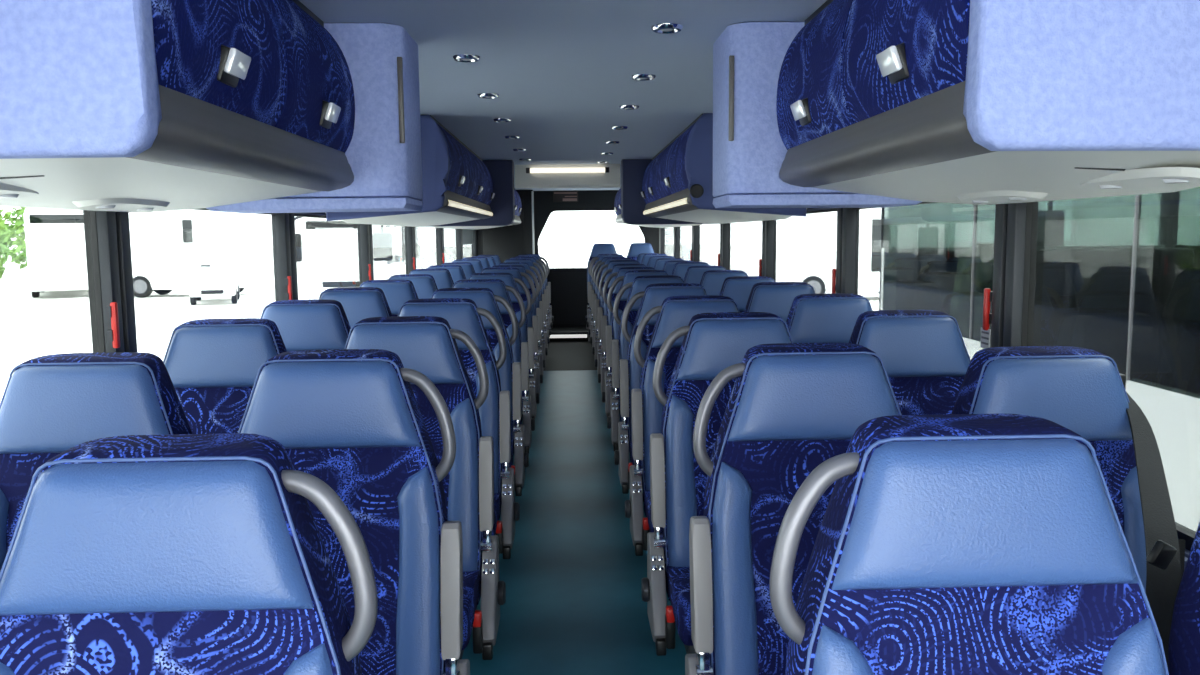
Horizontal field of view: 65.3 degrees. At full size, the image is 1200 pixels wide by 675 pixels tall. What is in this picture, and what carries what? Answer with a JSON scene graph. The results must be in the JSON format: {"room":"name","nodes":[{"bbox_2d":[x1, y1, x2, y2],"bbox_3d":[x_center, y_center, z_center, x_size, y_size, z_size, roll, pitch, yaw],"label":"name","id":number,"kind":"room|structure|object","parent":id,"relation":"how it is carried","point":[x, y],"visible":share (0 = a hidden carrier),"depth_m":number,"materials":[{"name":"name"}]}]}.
{"room":"vehicle interior","nodes":[
{"label":"vehicle interior","id":0,"kind":"room"},
{"bbox_2d":[298,212,325,215],"bbox_3d":[-1.468,0.228,6.090,0.090,3.080,14.450,-1,6,-2],"label":"wall","id":1,"kind":"structure","parent":0,"point":[315,213],"depth_m":4.67,"materials":[{"name":"blue"}]},
{"bbox_2d":[83,210,104,352],"bbox_3d":[-1.339,0.095,1.764,0.032,0.790,1.635,-1,6,-2],"label":"window","id":2,"kind":"structure","parent":1,"relation":"in","point":[90,227],"depth_m":2.53,"materials":[{"name":"black rubber"}]},
{"bbox_2d":[105,302,119,347],"bbox_3d":[-1.318,-0.033,2.539,0.026,0.125,0.024,-1,6,-2],"label":"handle","id":3,"kind":"object","parent":1,"relation":"attached to","point":[113,335],"visible":1,"depth_m":2.53,"materials":[{"name":"red plastic"}]},
{"bbox_2d":[96,211,137,352],"bbox_3d":[-1.353,0.001,2.617,0.062,0.770,0.132,-1,6,-2],"label":"window pillar","id":4,"kind":"structure","parent":1,"relation":"attached to","point":[113,229],"depth_m":2.57,"materials":[{"name":"grey plastic"}]},
{"bbox_2d":[0,0,354,212],"bbox_3d":[-0.983,-0.553,2.007,0.656,0.542,1.375,-1,6,-2],"label":"luggage rack","id":5,"kind":"object","parent":1,"relation":"attached to","point":[134,106],"visible":1,"depth_m":1.61,"materials":[{"name":"blue fabric"}]},
{"bbox_2d":[206,22,920,212],"bbox_3d":[-0.100,-0.661,2.878,2.470,0.531,0.330,-1,6,-2],"label":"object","id":6,"kind":"structure","parent":5,"relation":"attached to","point":[383,154],"depth_m":2.74,"materials":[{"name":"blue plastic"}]},
{"bbox_2d":[271,213,297,300],"bbox_3d":[-1.407,-0.174,4.211,0.062,0.770,0.150,-1,6,-2],"label":"trim","id":7,"kind":"structure","parent":1,"relation":"attached to","point":[283,224],"depth_m":4.13,"materials":[{"name":"grey"}]},
{"bbox_2d":[357,224,373,284],"bbox_3d":[-1.463,-0.358,5.880,0.062,0.770,0.150,-1,6,-2],"label":"trim","id":8,"kind":"structure","parent":1,"relation":"attached to","point":[365,240],"depth_m":5.79,"materials":[{"name":"grey"}]},
{"bbox_2d":[325,115,494,226],"bbox_3d":[-1.125,-1.016,6.192,0.656,0.536,2.900,-1,6,-2],"label":"luggage rack","id":9,"kind":"object","parent":1,"relation":"attached to","point":[457,186],"visible":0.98,"depth_m":5.14,"materials":[{"name":"blue fabric"}]},
{"bbox_2d":[420,159,710,226],"bbox_3d":[-0.267,-1.203,7.801,2.470,0.531,0.220,-1,6,-2],"label":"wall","id":10,"kind":"structure","parent":9,"relation":"attached to","point":[502,206],"depth_m":7.69,"materials":[{"name":"blue fabric"}]},
{"bbox_2d":[404,226,415,273],"bbox_3d":[-1.519,-0.540,7.539,0.062,0.770,0.150,-1,6,-2],"label":"trim","id":11,"kind":"structure","parent":1,"relation":"attached to","point":[410,244],"depth_m":7.45,"materials":[{"name":"grey"}]},
{"bbox_2d":[436,228,444,264],"bbox_3d":[-1.579,-0.733,9.288,0.062,0.770,0.150,-1,6,-2],"label":"trim","id":12,"kind":"structure","parent":1,"relation":"attached to","point":[439,231],"depth_m":9.20,"materials":[{"name":"grey"}]},
{"bbox_2d":[456,229,462,259],"bbox_3d":[-1.634,-0.912,10.917,0.062,0.770,0.150,-1,6,-2],"label":"trim","id":13,"kind":"structure","parent":1,"relation":"attached to","point":[459,239],"depth_m":10.83,"materials":[{"name":"grey"}]},
{"bbox_2d":[462,229,473,244],"bbox_3d":[-1.653,-1.270,11.707,0.008,0.210,1.450,-1,6,-2],"label":"window blind","id":14,"kind":"object","parent":1,"relation":"attached to","point":[467,234],"visible":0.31,"depth_m":11.76,"materials":[{"name":"grey"}]},
{"bbox_2d":[434,188,521,229],"bbox_3d":[-1.262,-1.462,10.240,0.656,0.536,4.150,-1,6,-2],"label":"luggage rack","id":15,"kind":"object","parent":1,"relation":"attached to","point":[518,207],"visible":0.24,"depth_m":11.29,"materials":[{"name":"blue plastic"}]},
{"bbox_2d":[299,0,826,190],"bbox_3d":[-0.210,-1.323,5.988,2.600,0.100,14.500,-1,6,-2],"label":"ceiling","id":16,"kind":"structure","parent":0,"point":[561,71],"depth_m":3.40,"materials":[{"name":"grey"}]},
{"bbox_2d":[453,54,479,61],"bbox_3d":[-0.458,-0.958,3.221,0.096,0.013,0.096,-1,6,-2],"label":"recessed light","id":17,"kind":"object","parent":16,"relation":"in","point":[461,57],"visible":1,"depth_m":3.19,"materials":[{"name":"silver metal"}]},
{"bbox_2d":[515,164,619,188],"bbox_3d":[-0.291,-1.439,8.446,0.920,0.202,0.584,-1,6,-2],"label":"panel","id":18,"kind":"object","parent":16,"relation":"attached to","point":[547,175],"visible":1,"depth_m":8.19,"materials":[{"name":"white plastic"}]},
{"bbox_2d":[651,23,682,33],"bbox_3d":[0.200,-0.916,2.785,0.096,0.013,0.096,-1,6,-2],"label":"recessed light","id":19,"kind":"object","parent":16,"relation":"in","point":[665,28],"visible":1,"depth_m":2.76,"materials":[{"name":"silver metal"}]},
{"bbox_2d":[462,341,686,674],"bbox_3d":[-0.188,0.786,6.195,2.540,0.083,14.450,-1,6,-2],"label":"floor","id":20,"kind":"structure","parent":0,"point":[573,574],"depth_m":4.10,"materials":[{"name":"plastic"}]},
{"bbox_2d":[0,352,191,571],"bbox_3d":[-1.024,0.650,1.752,0.459,1.184,0.568,-1,6,-2],"label":"seat","id":21,"kind":"object","parent":20,"relation":"on","point":[50,405],"visible":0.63,"depth_m":1.84,"materials":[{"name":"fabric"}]},
{"bbox_2d":[0,433,377,674],"bbox_3d":[-0.477,0.735,0.975,0.521,1.175,0.568,-1,6,-2],"label":"seat","id":22,"kind":"object","parent":20,"relation":"on","point":[174,554],"visible":1,"depth_m":1.08,"materials":[{"name":"fabric"}]},
{"bbox_2d":[163,318,286,433],"bbox_3d":[-1.062,0.562,2.546,0.459,1.184,0.568,-1,6,-2],"label":"seat","id":23,"kind":"object","parent":20,"relation":"on","point":[212,365],"visible":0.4,"depth_m":2.64,"materials":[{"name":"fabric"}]},
{"bbox_2d":[261,300,350,351],"bbox_3d":[-1.089,0.475,3.338,0.459,1.185,0.568,-1,6,-2],"label":"seat","id":24,"kind":"object","parent":20,"relation":"on","point":[301,324],"visible":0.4,"depth_m":3.42,"materials":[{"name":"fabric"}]},
{"bbox_2d":[238,349,469,674],"bbox_3d":[-0.504,0.643,1.769,0.521,1.184,0.568,-1,6,-2],"label":"seat","id":25,"kind":"object","parent":20,"relation":"on","point":[351,420],"visible":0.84,"depth_m":1.86,"materials":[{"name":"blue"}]},
{"bbox_2d":[318,287,391,327],"bbox_3d":[-1.116,0.387,4.124,0.459,1.187,0.568,-1,6,-2],"label":"seat","id":26,"kind":"object","parent":20,"relation":"on","point":[358,303],"visible":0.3,"depth_m":4.21,"materials":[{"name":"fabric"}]},
{"bbox_2d":[360,280,418,315],"bbox_3d":[-1.144,0.299,4.942,0.459,1.183,0.568,-1,6,-2],"label":"seat","id":27,"kind":"object","parent":20,"relation":"on","point":[397,292],"visible":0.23,"depth_m":5.03,"materials":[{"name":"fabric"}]},
{"bbox_2d":[388,274,437,298],"bbox_3d":[-1.170,0.215,5.729,0.459,1.179,0.568,-1,6,-2],"label":"seat","id":28,"kind":"object","parent":20,"relation":"on","point":[425,285],"visible":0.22,"depth_m":5.82,"materials":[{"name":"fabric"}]},
{"bbox_2d":[344,316,505,659],"bbox_3d":[-0.531,0.555,2.563,0.521,1.184,0.568,-1,6,-2],"label":"seat","id":29,"kind":"object","parent":20,"relation":"on","point":[427,345],"visible":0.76,"depth_m":2.65,"materials":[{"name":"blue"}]},
{"bbox_2d":[461,568,481,650],"bbox_3d":[-0.558,0.715,2.526,0.444,0.115,0.460,-1,6,-2],"label":"seat cushion","id":30,"kind":"object","parent":29,"relation":"on","point":[472,577],"depth_m":2.51,"materials":[{"name":"fabric"}]},
{"bbox_2d":[409,268,453,288],"bbox_3d":[-1.197,0.124,6.521,0.459,1.186,0.568,-1,6,-2],"label":"seat","id":31,"kind":"object","parent":20,"relation":"on","point":[442,277],"visible":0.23,"depth_m":6.62,"materials":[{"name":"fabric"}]},
{"bbox_2d":[427,265,465,282],"bbox_3d":[-1.224,0.037,7.321,0.459,1.184,0.568,-1,6,-2],"label":"seat","id":32,"kind":"object","parent":20,"relation":"on","point":[456,271],"visible":0.15,"depth_m":7.42,"materials":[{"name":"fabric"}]},
{"bbox_2d":[442,262,474,279],"bbox_3d":[-1.251,-0.050,8.118,0.459,1.183,0.568,-1,6,-2],"label":"seat","id":33,"kind":"object","parent":20,"relation":"on","point":[467,267],"visible":0.14,"depth_m":8.22,"materials":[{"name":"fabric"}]},
{"bbox_2d":[398,298,519,558],"bbox_3d":[-0.557,0.469,3.352,0.521,1.184,0.568,-1,6,-2],"label":"seat","id":34,"kind":"object","parent":20,"relation":"on","point":[462,314],"visible":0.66,"depth_m":3.44,"materials":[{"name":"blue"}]},
{"bbox_2d":[491,493,501,535],"bbox_3d":[-0.585,0.629,3.314,0.444,0.115,0.460,-1,6,-2],"label":"seat cushion","id":35,"kind":"object","parent":34,"relation":"on","point":[497,527],"depth_m":3.30,"materials":[{"name":"fabric"}]},
{"bbox_2d":[453,259,482,272],"bbox_3d":[-1.278,-0.140,8.909,0.459,1.188,0.568,-1,6,-2],"label":"seat","id":36,"kind":"object","parent":20,"relation":"on","point":[477,266],"visible":0.19,"depth_m":9.02,"materials":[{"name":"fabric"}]},
{"bbox_2d":[431,288,528,495],"bbox_3d":[-0.585,0.383,4.156,0.521,1.178,0.568,-1,6,-2],"label":"seat","id":37,"kind":"object","parent":20,"relation":"on","point":[510,371],"visible":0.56,"depth_m":4.25,"materials":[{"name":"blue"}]},
{"bbox_2d":[452,279,534,453],"bbox_3d":[-0.611,0.296,4.942,0.521,1.180,0.568,-1,6,-2],"label":"seat","id":38,"kind":"object","parent":20,"relation":"on","point":[520,350],"visible":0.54,"depth_m":5.03,"materials":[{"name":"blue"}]},
{"bbox_2d":[469,273,539,418],"bbox_3d":[-0.639,0.205,5.751,0.521,1.183,0.568,-1,6,-2],"label":"seat","id":39,"kind":"object","parent":20,"relation":"on","point":[527,333],"visible":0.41,"depth_m":5.84,"materials":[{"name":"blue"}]},
{"bbox_2d":[477,190,534,262],"bbox_3d":[-1.280,-1.002,12.937,0.772,2.020,0.550,-1,6,-2],"label":"lavatory cubicle","id":40,"kind":"object","parent":20,"relation":"on","point":[507,242],"visible":0.36,"depth_m":12.63,"materials":[{"name":"black plastic"}]},
{"bbox_2d":[480,267,542,394],"bbox_3d":[-0.665,0.116,6.540,0.521,1.188,0.568,-1,6,-2],"label":"seat","id":41,"kind":"object","parent":20,"relation":"on","point":[532,320],"visible":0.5,"depth_m":6.63,"materials":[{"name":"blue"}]},
{"bbox_2d":[491,265,545,374],"bbox_3d":[-0.693,0.033,7.337,0.521,1.178,0.568,-1,6,-2],"label":"seat","id":42,"kind":"object","parent":20,"relation":"on","point":[536,311],"visible":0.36,"depth_m":7.43,"materials":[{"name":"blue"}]},
{"bbox_2d":[499,262,547,359],"bbox_3d":[-0.719,-0.053,8.122,0.521,1.178,0.568,-1,6,-2],"label":"seat","id":43,"kind":"object","parent":20,"relation":"on","point":[539,304],"visible":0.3,"depth_m":8.22,"materials":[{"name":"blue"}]},
{"bbox_2d":[504,259,549,355],"bbox_3d":[-0.746,-0.146,8.927,0.521,1.188,0.568,-1,6,-2],"label":"seat","id":44,"kind":"object","parent":20,"relation":"on","point":[542,297],"visible":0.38,"depth_m":9.02,"materials":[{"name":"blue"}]},
{"bbox_2d":[510,257,550,336],"bbox_3d":[-0.773,-0.233,9.714,0.521,1.187,0.568,-1,6,-2],"label":"seat","id":45,"kind":"object","parent":20,"relation":"on","point":[544,291],"visible":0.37,"depth_m":9.82,"materials":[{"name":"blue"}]},
{"bbox_2d":[516,256,551,337],"bbox_3d":[-0.800,-0.317,10.520,0.521,1.179,0.568,-1,6,-2],"label":"seat","id":46,"kind":"object","parent":20,"relation":"on","point":[535,257],"visible":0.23,"depth_m":10.63,"materials":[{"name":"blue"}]},
{"bbox_2d":[518,254,552,321],"bbox_3d":[-0.827,-0.407,11.317,0.521,1.183,0.568,-1,6,-2],"label":"seat","id":47,"kind":"object","parent":20,"relation":"on","point":[536,255],"visible":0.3,"depth_m":11.42,"materials":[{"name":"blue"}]},
{"bbox_2d":[550,325,587,341],"bbox_3d":[0.047,-0.065,12.939,1.570,0.130,0.880,-1,6,-2],"label":"step","id":48,"kind":"structure","parent":20,"relation":"on","point":[571,328],"depth_m":12.66,"materials":[{"name":"black"}]},
{"bbox_2d":[587,243,616,292],"bbox_3d":[0.061,-0.659,12.405,0.459,1.167,0.568,-1,6,-2],"label":"seat","id":49,"kind":"object","parent":48,"relation":"on","point":[598,248],"visible":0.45,"depth_m":12.49,"materials":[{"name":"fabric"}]},
{"bbox_2d":[626,243,653,259],"bbox_3d":[0.561,-0.665,12.422,0.459,1.167,0.568,-1,6,-2],"label":"seat","id":50,"kind":"object","parent":48,"relation":"on","point":[635,249],"visible":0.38,"depth_m":12.51,"materials":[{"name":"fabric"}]},
{"bbox_2d":[550,325,589,341],"bbox_3d":[-0.429,-0.055,12.438,0.637,0.230,0.085,-1,6,-2],"label":"step edge","id":51,"kind":"object","parent":20,"relation":"on","point":[579,334],"visible":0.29,"depth_m":12.43,"materials":[{"name":"grey metal"}]},
{"bbox_2d":[587,254,623,328],"bbox_3d":[0.113,-0.335,10.550,0.521,1.189,0.568,-1,6,-2],"label":"seat","id":52,"kind":"object","parent":20,"relation":"on","point":[601,257],"visible":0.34,"depth_m":10.65,"materials":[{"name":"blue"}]},
{"bbox_2d":[588,257,625,344],"bbox_3d":[0.140,-0.241,9.749,0.521,1.178,0.568,-1,6,-2],"label":"seat","id":53,"kind":"object","parent":20,"relation":"on","point":[593,291],"visible":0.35,"depth_m":9.84,"materials":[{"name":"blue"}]},
{"bbox_2d":[590,258,631,354],"bbox_3d":[0.167,-0.157,8.946,0.521,1.186,0.568,-1,6,-2],"label":"seat","id":54,"kind":"object","parent":20,"relation":"on","point":[595,296],"visible":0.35,"depth_m":9.04,"materials":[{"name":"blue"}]},
{"bbox_2d":[592,260,639,358],"bbox_3d":[0.194,-0.069,8.146,0.521,1.187,0.568,-1,6,-2],"label":"seat","id":55,"kind":"object","parent":20,"relation":"on","point":[598,302],"visible":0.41,"depth_m":8.24,"materials":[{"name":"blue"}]},
{"bbox_2d":[595,264,646,374],"bbox_3d":[0.221,0.022,7.357,0.521,1.178,0.568,-1,6,-2],"label":"seat","id":56,"kind":"object","parent":20,"relation":"on","point":[602,310],"visible":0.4,"depth_m":7.45,"materials":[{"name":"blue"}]},
{"bbox_2d":[598,267,654,393],"bbox_3d":[0.248,0.107,6.572,0.521,1.180,0.568,-1,6,-2],"label":"seat","id":57,"kind":"object","parent":20,"relation":"on","point":[606,319],"visible":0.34,"depth_m":6.66,"materials":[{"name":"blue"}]},
{"bbox_2d":[602,270,668,416],"bbox_3d":[0.275,0.190,5.780,0.521,1.189,0.568,-1,6,-2],"label":"seat","id":58,"kind":"object","parent":20,"relation":"on","point":[612,330],"visible":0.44,"depth_m":5.86,"materials":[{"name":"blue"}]},
{"bbox_2d":[607,275,684,450],"bbox_3d":[0.301,0.277,4.986,0.521,1.189,0.568,-1,6,-2],"label":"seat","id":59,"kind":"object","parent":20,"relation":"on","point":[639,284],"visible":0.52,"depth_m":5.07,"materials":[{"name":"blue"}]},
{"bbox_2d":[614,283,707,493],"bbox_3d":[0.329,0.366,4.184,0.521,1.188,0.568,-1,6,-2],"label":"seat","id":60,"kind":"object","parent":20,"relation":"on","point":[654,295],"visible":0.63,"depth_m":4.27,"materials":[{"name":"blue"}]},
{"bbox_2d":[625,295,739,555],"bbox_3d":[0.356,0.457,3.388,0.521,1.182,0.568,-1,6,-2],"label":"seat","id":61,"kind":"object","parent":20,"relation":"on","point":[675,312],"visible":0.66,"depth_m":3.47,"materials":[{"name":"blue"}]},
{"bbox_2d":[642,490,653,531],"bbox_3d":[0.390,0.616,3.353,0.444,0.115,0.460,-1,6,-2],"label":"seat cushion","id":62,"kind":"object","parent":61,"relation":"on","point":[647,526],"depth_m":3.32,"materials":[{"name":"fabric"}]},
{"bbox_2d":[672,262,709,279],"bbox_3d":[0.752,0.008,7.387,0.459,1.189,0.568,-1,6,-2],"label":"seat","id":63,"kind":"object","parent":20,"relation":"on","point":[680,268],"visible":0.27,"depth_m":7.48,"materials":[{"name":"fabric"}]},
{"bbox_2d":[684,266,725,283],"bbox_3d":[0.779,0.098,6.592,0.459,1.184,0.568,-1,6,-2],"label":"seat","id":64,"kind":"object","parent":20,"relation":"on","point":[694,274],"visible":0.19,"depth_m":6.69,"materials":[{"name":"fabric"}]},
{"bbox_2d":[641,312,792,655],"bbox_3d":[0.383,0.543,2.593,0.521,1.184,0.568,-1,6,-2],"label":"seat","id":65,"kind":"object","parent":20,"relation":"on","point":[713,342],"visible":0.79,"depth_m":2.67,"materials":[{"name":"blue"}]},
{"bbox_2d":[665,566,693,645],"bbox_3d":[0.417,0.702,2.558,0.444,0.115,0.460,-1,6,-2],"label":"seat cushion","id":66,"kind":"object","parent":65,"relation":"on","point":[677,578],"depth_m":2.48,"materials":[{"name":"fabric"}]},
{"bbox_2d":[700,270,747,295],"bbox_3d":[0.806,0.185,5.799,0.459,1.184,0.568,-1,6,-2],"label":"seat","id":67,"kind":"object","parent":20,"relation":"on","point":[712,281],"visible":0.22,"depth_m":5.89,"materials":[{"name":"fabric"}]},
{"bbox_2d":[719,276,775,311],"bbox_3d":[0.833,0.276,4.999,0.459,1.179,0.568,-1,6,-2],"label":"seat","id":68,"kind":"object","parent":20,"relation":"on","point":[738,288],"visible":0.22,"depth_m":5.09,"materials":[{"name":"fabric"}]},
{"bbox_2d":[744,282,815,321],"bbox_3d":[0.860,0.358,4.204,0.459,1.188,0.568,-1,6,-2],"label":"seat","id":69,"kind":"object","parent":20,"relation":"on","point":[777,298],"visible":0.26,"depth_m":4.29,"materials":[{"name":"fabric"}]},
{"bbox_2d":[685,343,901,674],"bbox_3d":[0.421,0.630,1.799,0.521,1.184,0.568,-1,6,-2],"label":"seat","id":70,"kind":"object","parent":20,"relation":"on","point":[792,408],"visible":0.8,"depth_m":1.89,"materials":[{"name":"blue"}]},
{"bbox_2d":[786,293,872,342],"bbox_3d":[0.887,0.449,3.402,0.459,1.184,0.568,-1,6,-2],"label":"seat","id":71,"kind":"object","parent":20,"relation":"on","point":[830,317],"visible":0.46,"depth_m":3.49,"materials":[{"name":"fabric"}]},
{"bbox_2d":[849,310,970,414],"bbox_3d":[0.914,0.536,2.610,0.459,1.184,0.568,-1,6,-2],"label":"seat","id":72,"kind":"object","parent":20,"relation":"on","point":[924,354],"visible":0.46,"depth_m":2.70,"materials":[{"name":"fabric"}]},
{"bbox_2d":[769,414,1168,674],"bbox_3d":[0.436,0.718,1.004,0.521,1.184,0.568,-1,6,-2],"label":"seat","id":73,"kind":"object","parent":20,"relation":"on","point":[947,544],"visible":1,"depth_m":1.11,"materials":[{"name":"fabric"}]},
{"bbox_2d":[951,346,1184,666],"bbox_3d":[0.941,0.630,1.819,0.459,1.170,0.574,-1,6,-2],"label":"seat","id":74,"kind":"object","parent":20,"relation":"on","point":[1080,390],"visible":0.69,"depth_m":1.90,"materials":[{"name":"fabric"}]},
{"bbox_2d":[1168,522,1199,674],"bbox_3d":[0.968,0.711,1.021,0.459,1.184,0.568,-1,6,-2],"label":"seat","id":75,"kind":"object","parent":20,"relation":"on","point":[1184,639],"visible":1,"depth_m":1.20,"materials":[{"name":"fabric"}]},
{"bbox_2d":[534,190,657,325],"bbox_3d":[-0.443,-1.064,13.286,2.540,2.050,0.060,-1,6,-2],"label":"wall","id":76,"kind":"structure","parent":0,"point":[569,295],"depth_m":13.27,"materials":[{"name":"black"}]},
{"bbox_2d":[553,191,577,201],"bbox_3d":[-0.484,-1.986,13.141,0.350,0.170,0.024,-1,6,-2],"label":"sign","id":77,"kind":"object","parent":76,"relation":"attached to","point":[558,196],"visible":0.84,"depth_m":13.13,"materials":[{"name":"grey"}]},
{"bbox_2d":[806,208,1189,568],"bbox_3d":[1.080,0.194,6.173,0.090,3.080,14.450,-1,6,-2],"label":"wall","id":78,"kind":"structure","parent":0,"point":[1187,552],"depth_m":3.19,"materials":[{"name":"blue"}]},
{"bbox_2d":[614,187,701,227],"bbox_3d":[0.561,-1.486,10.299,0.656,0.536,4.150,-1,6,-2],"label":"luggage rack","id":79,"kind":"object","parent":78,"relation":"attached to","point":[617,204],"visible":0.2,"depth_m":11.33,"materials":[{"name":"blue plastic"}]},
{"bbox_2d":[664,227,671,255],"bbox_3d":[0.888,-1.042,11.869,0.032,0.790,1.670,-1,6,-2],"label":"window","id":80,"kind":"structure","parent":78,"relation":"in","point":[667,231],"depth_m":12.04,"materials":[{"name":"white glass"}]},
{"bbox_2d":[674,227,679,257],"bbox_3d":[0.903,-0.946,10.999,0.062,0.770,0.150,-1,6,-2],"label":"trim","id":81,"kind":"structure","parent":78,"relation":"attached to","point":[676,229],"depth_m":10.91,"materials":[{"name":"grey"}]},
{"bbox_2d":[692,225,699,261],"bbox_3d":[0.958,-0.767,9.370,0.062,0.770,0.150,-1,6,-2],"label":"trim","id":82,"kind":"structure","parent":78,"relation":"attached to","point":[695,229],"depth_m":9.28,"materials":[{"name":"grey"}]},
{"bbox_2d":[640,113,806,223],"bbox_3d":[0.699,-1.040,6.244,0.656,0.536,2.914,-1,6,-2],"label":"luggage rack","id":83,"kind":"object","parent":78,"relation":"attached to","point":[677,184],"visible":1,"depth_m":5.18,"materials":[{"name":"blue fabric"}]},
{"bbox_2d":[690,184,703,197],"bbox_3d":[0.496,-0.752,4.810,0.072,0.072,0.016,-1,6,-2],"label":"round vent","id":84,"kind":"object","parent":83,"relation":"attached to","point":[696,190],"depth_m":4.80,"materials":[{"name":"black plastic"}]},
{"bbox_2d":[720,223,729,269],"bbox_3d":[1.017,-0.574,7.622,0.062,0.770,0.150,-1,6,-2],"label":"trim","id":85,"kind":"structure","parent":78,"relation":"attached to","point":[724,228],"depth_m":7.54,"materials":[{"name":"grey"}]},
{"bbox_2d":[762,220,775,280],"bbox_3d":[1.073,-0.392,5.962,0.062,0.770,0.150,-1,6,-2],"label":"trim","id":86,"kind":"structure","parent":78,"relation":"attached to","point":[769,226],"depth_m":5.88,"materials":[{"name":"grey"}]},
{"bbox_2d":[836,208,858,293],"bbox_3d":[1.130,-0.208,4.293,0.062,0.770,0.150,-1,6,-2],"label":"trim","id":87,"kind":"structure","parent":78,"relation":"attached to","point":[847,251],"depth_m":4.21,"materials":[{"name":"grey"}]},
{"bbox_2d":[980,327,990,347],"bbox_3d":[1.148,0.003,2.792,0.003,0.060,0.060,-1,6,-2],"label":"sticker","id":88,"kind":"object","parent":78,"relation":"attached to","point":[985,334],"visible":0.95,"depth_m":2.79,"materials":[{"name":"white paper"}]},
{"bbox_2d":[776,0,1199,204],"bbox_3d":[0.840,-0.577,2.066,0.656,0.542,1.375,-1,6,-2],"label":"luggage rack","id":89,"kind":"object","parent":78,"relation":"attached to","point":[974,102],"visible":1,"depth_m":1.56,"materials":[{"name":"blue fabric"}]},
{"bbox_2d":[983,288,992,329],"bbox_3d":[1.149,-0.083,2.773,0.026,0.125,0.024,-1,6,-2],"label":"handle","id":90,"kind":"object","parent":78,"relation":"attached to","point":[987,316],"visible":0.97,"depth_m":2.76,"materials":[{"name":"red plastic"}]},
{"bbox_2d":[991,202,1026,346],"bbox_3d":[1.184,-0.033,2.699,0.062,0.770,0.132,-1,6,-2],"label":"trim","id":91,"kind":"structure","parent":78,"relation":"attached to","point":[1010,219],"depth_m":2.65,"materials":[{"name":"grey plastic"}]},
{"bbox_2d":[1021,202,1195,550],"bbox_3d":[1.228,0.061,1.848,0.032,0.790,1.635,-1,6,-2],"label":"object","id":92,"kind":"structure","parent":78,"relation":"in","point":[1184,533],"depth_m":2.61,"materials":[{"name":"black rubber"}]},
{"label":"outside","id":93,"kind":"structure","parent":0,"visible":0},
{"bbox_2d":[0,240,1070,402],"bbox_3d":[-1.655,-2.781,49.968,300.000,0.200,340.000,-1,6,-2],"label":"ground","id":94,"kind":"structure","parent":93,"point":[52,322],"depth_m":35.93,"materials":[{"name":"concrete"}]},
{"bbox_2d":[0,209,9,281],"bbox_3d":[-24.577,-3.531,36.519,2.698,4.702,2.854,-1,6,-2],"label":"leafy tree","id":95,"kind":"object","parent":94,"relation":"on","point":[4,233],"visible":1,"depth_m":36.91,"materials":[{"name":"green plant"}]},
{"bbox_2d":[3,207,27,268],"bbox_3d":[-33.529,-5.881,56.622,4.825,5.140,4.761,-1,6,-2],"label":"leafy tree","id":96,"kind":"object","parent":94,"relation":"on","point":[16,230],"visible":0.11,"depth_m":55.21,"materials":[{"name":"green plant"}]},
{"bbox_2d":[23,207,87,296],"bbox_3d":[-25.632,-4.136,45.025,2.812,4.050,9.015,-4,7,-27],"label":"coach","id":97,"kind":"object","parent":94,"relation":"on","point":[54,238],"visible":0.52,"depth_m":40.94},
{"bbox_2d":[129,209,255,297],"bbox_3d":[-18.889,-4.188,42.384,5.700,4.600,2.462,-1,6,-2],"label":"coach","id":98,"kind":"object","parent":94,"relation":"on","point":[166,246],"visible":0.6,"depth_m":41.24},
{"bbox_2d":[189,266,239,304],"bbox_3d":[-15.654,-2.151,38.132,1.716,1.420,4.320,-3,7,-19],"label":"parked car","id":99,"kind":"object","parent":94,"relation":"on","point":[219,280],"visible":1,"depth_m":36.86,"materials":[{"name":"white paint"}]},
{"bbox_2d":[295,217,420,299],"bbox_3d":[-7.947,-2.661,32.347,3.100,3.550,11.600,-1,6,-5],"label":"coach","id":100,"kind":"object","parent":94,"relation":"on","point":[327,251],"visible":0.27,"depth_m":27.16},
{"bbox_2d":[295,234,301,261],"bbox_3d":[-8.741,-2.540,26.539,0.560,0.800,0.200,-1,6,-5],"label":"mirror","id":101,"kind":"object","parent":100,"relation":"attached to","point":[298,237],"depth_m":26.48,"materials":[{"name":"black plastic"}]},
{"bbox_2d":[322,281,359,286],"bbox_3d":[-7.506,-1.545,27.257,1.100,0.160,0.040,-1,6,-5],"label":"grille","id":102,"kind":"object","parent":100,"relation":"attached to","point":[324,283],"depth_m":27.24,"materials":[{"name":"black plastic"}]},
{"bbox_2d":[372,233,392,260],"bbox_3d":[-6.210,-2.588,26.748,0.560,0.800,0.200,-1,6,-5],"label":"mirror","id":103,"kind":"object","parent":100,"relation":"attached to","point":[382,242],"depth_m":26.65,"materials":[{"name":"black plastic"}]},
{"bbox_2d":[752,203,950,293],"bbox_3d":[9.588,-3.633,36.163,7.000,4.300,2.562,-1,6,-2],"label":"coach","id":104,"kind":"object","parent":94,"relation":"on","point":[806,247],"visible":0.31,"depth_m":34.92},
{"bbox_2d":[879,191,1199,530],"bbox_3d":[3.917,0.401,2.261,2.581,3.830,12.140,-1,6,-2],"label":"coach","id":105,"kind":"object","parent":94,"relation":"on","point":[1135,305],"visible":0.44,"depth_m":5.36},
{"bbox_2d":[1037,187,1199,245],"bbox_3d":[9.822,-0.676,11.628,3.400,3.800,11.610,-1,6,-2],"label":"coach","id":106,"kind":"object","parent":94,"relation":"on","point":[1099,220],"visible":0.12,"depth_m":15.25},
{"bbox_2d":[1037,210,1064,245],"bbox_3d":[8.205,-1.927,17.178,0.560,0.800,0.200,-1,6,-2],"label":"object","id":107,"kind":"object","parent":106,"relation":"attached to","point":[1050,228],"depth_m":17.07,"materials":[{"name":"black plastic"}]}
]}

